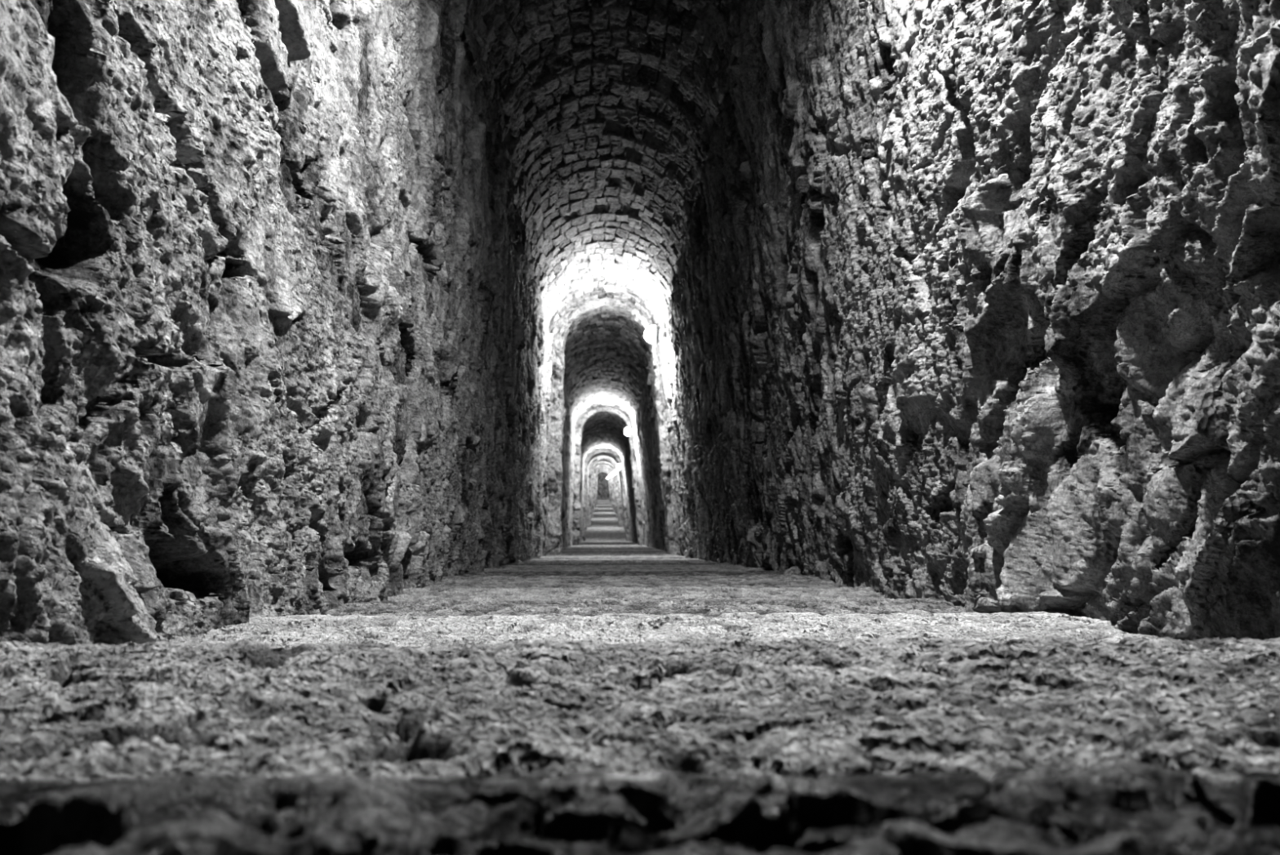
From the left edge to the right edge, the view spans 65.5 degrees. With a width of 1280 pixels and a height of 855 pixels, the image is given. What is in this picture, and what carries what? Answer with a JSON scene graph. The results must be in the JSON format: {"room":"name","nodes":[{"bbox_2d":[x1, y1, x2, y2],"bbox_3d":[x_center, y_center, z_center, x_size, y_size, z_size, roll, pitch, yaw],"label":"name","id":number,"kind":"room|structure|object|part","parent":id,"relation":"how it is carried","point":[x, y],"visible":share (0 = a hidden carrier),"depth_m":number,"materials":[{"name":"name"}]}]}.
{"room":"stone tunnel","nodes":[
{"label":"stone tunnel","id":0,"kind":"room"},
{"bbox_2d":[0,0,588,645],"bbox_3d":[-2.592,2.654,51.070,0.313,4.432,105.600,0,-3,-2],"label":"wall","id":1,"kind":"structure","parent":0,"point":[274,342],"depth_m":1.75,"materials":[{"name":"stone"}]},
{"bbox_2d":[597,471,609,499],"bbox_3d":[-3.813,6.122,103.578,2.000,3.200,0.178,0,-3,-2],"label":"wall","id":2,"kind":"structure","parent":0,"point":[602,482],"depth_m":103.55,"materials":[{"name":"stone"}]},
{"bbox_2d":[462,0,761,472],"bbox_3d":[-1.905,1.154,51.178,1.344,2.484,105.600,0,-3,-2],"label":"ceiling","id":3,"kind":"structure","parent":0,"point":[608,108],"depth_m":6.61,"materials":[{"name":"stone"}]},
{"bbox_2d":[0,499,1279,786],"bbox_3d":[-1.857,3.851,52.034,1.820,1.722,103.600,0,-3,-2],"label":"floor","id":4,"kind":"structure","parent":0,"point":[609,653],"depth_m":0.75,"materials":[{"name":"stone"}]},
{"bbox_2d":[595,469,611,504],"bbox_3d":[-2.966,4.931,81.671,1.560,3.072,0.611,0,-3,-2],"label":"stone archway","id":5,"kind":"object","parent":4,"relation":"on","point":[600,469],"visible":0.53,"depth_m":81.42,"materials":[{"name":"grey stone"}]},
{"bbox_2d":[596,471,610,502],"bbox_3d":[-3.343,5.469,91.650,1.560,3.057,0.619,0,-3,-2],"label":"stone archway","id":6,"kind":"object","parent":4,"relation":"on","point":[599,471],"visible":0.56,"depth_m":91.39,"materials":[{"name":"grey stone"}]},
{"bbox_2d":[593,465,614,511],"bbox_3d":[-2.212,3.834,61.716,1.563,3.062,0.626,0,-3,-2],"label":"stone archway","id":7,"kind":"object","parent":4,"relation":"on","point":[597,467],"visible":0.64,"depth_m":61.46,"materials":[{"name":"grey stone"}]},
{"bbox_2d":[595,467,613,507],"bbox_3d":[-2.589,4.384,71.695,1.568,3.069,0.618,0,-3,-2],"label":"stone archway","id":8,"kind":"object","parent":4,"relation":"on","point":[599,468],"visible":0.57,"depth_m":71.45,"materials":[{"name":"grey stone"}]},
{"bbox_2d":[591,462,617,517],"bbox_3d":[-1.835,3.289,51.737,1.560,3.064,0.614,0,-3,-2],"label":"stone archway","id":9,"kind":"object","parent":4,"relation":"on","point":[600,463],"visible":0.75,"depth_m":51.49,"materials":[{"name":"grey stone"}]},
{"bbox_2d":[586,457,622,526],"bbox_3d":[-1.459,2.740,41.768,1.560,3.056,0.619,0,-3,-2],"label":"stone archway","id":10,"kind":"object","parent":4,"relation":"on","point":[620,514],"visible":0.85,"depth_m":41.50,"materials":[{"name":"grey stone"}]},
{"bbox_2d":[582,448,629,540],"bbox_3d":[-1.081,2.200,31.786,1.560,3.067,0.623,0,-3,-2],"label":"stone archway","id":11,"kind":"object","parent":4,"relation":"on","point":[597,451],"visible":0.85,"depth_m":31.53,"materials":[{"name":"grey stone"}]},
{"bbox_2d":[572,405,643,545],"bbox_3d":[-0.678,1.068,21.138,1.560,3.062,0.630,0,-3,-2],"label":"stone archway","id":12,"kind":"object","parent":4,"relation":"on","point":[579,428],"visible":0.91,"depth_m":20.88,"materials":[{"name":"grey stone"}]},
{"bbox_2d":[545,296,678,555],"bbox_3d":[-0.312,0.040,11.485,1.567,3.062,0.629,0,-3,-2],"label":"stone archway","id":13,"kind":"object","parent":4,"relation":"on","point":[565,326],"visible":0.92,"depth_m":11.22,"materials":[{"name":"grey stone"}]},
{"bbox_2d":[0,762,1279,854],"bbox_3d":[0.085,0.175,0.129,1.220,0.124,0.670,0,-3,-2],"label":"step","id":14,"kind":"structure","parent":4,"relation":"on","point":[1117,808],"depth_m":0.38,"materials":[{"name":"grey stone"}]},
{"bbox_2d":[617,0,1279,639],"bbox_3d":[-1.150,2.657,51.124,0.455,4.432,105.600,0,-3,-2],"label":"wall","id":15,"kind":"structure","parent":0,"point":[975,305],"depth_m":2.08,"materials":[{"name":"stone"}]},
{"bbox_2d":[617,463,623,470],"bbox_3d":[-0.570,1.200,30.180,0.302,0.190,0.214,0,-3,-2],"label":"wall lamp","id":16,"kind":"object","parent":15,"relation":"attached to","point":[620,466],"visible":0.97,"depth_m":30.11,"materials":[{"name":"white glass"}]},
{"bbox_2d":[623,426,635,435],"bbox_3d":[-0.170,0.076,19.633,0.302,0.190,0.214,0,-3,-2],"label":"wall lamp","id":17,"kind":"object","parent":15,"relation":"attached to","point":[628,431],"visible":0.99,"depth_m":19.57,"materials":[{"name":"white glass"}]},
{"bbox_3d":[-0.224,0.076,19.631,0.162,0.180,0.180,0,-3,-2],"label":"glass globe","id":18,"kind":"part","parent":17,"relation":"part of","materials":[{"name":"white glass"}]},
{"bbox_2d":[644,324,666,344],"bbox_3d":[0.192,-0.941,10.081,0.302,0.190,0.214,0,-3,-2],"label":"wall lamp","id":19,"kind":"object","parent":15,"relation":"attached to","point":[653,335],"visible":0.98,"depth_m":10.02,"materials":[{"name":"white glass"}]},
{"bbox_3d":[0.138,-0.941,10.079,0.162,0.180,0.180,0,-3,-2],"label":"glass globe","id":20,"kind":"part","parent":19,"relation":"part of","materials":[{"name":"white glass"}]}
]}

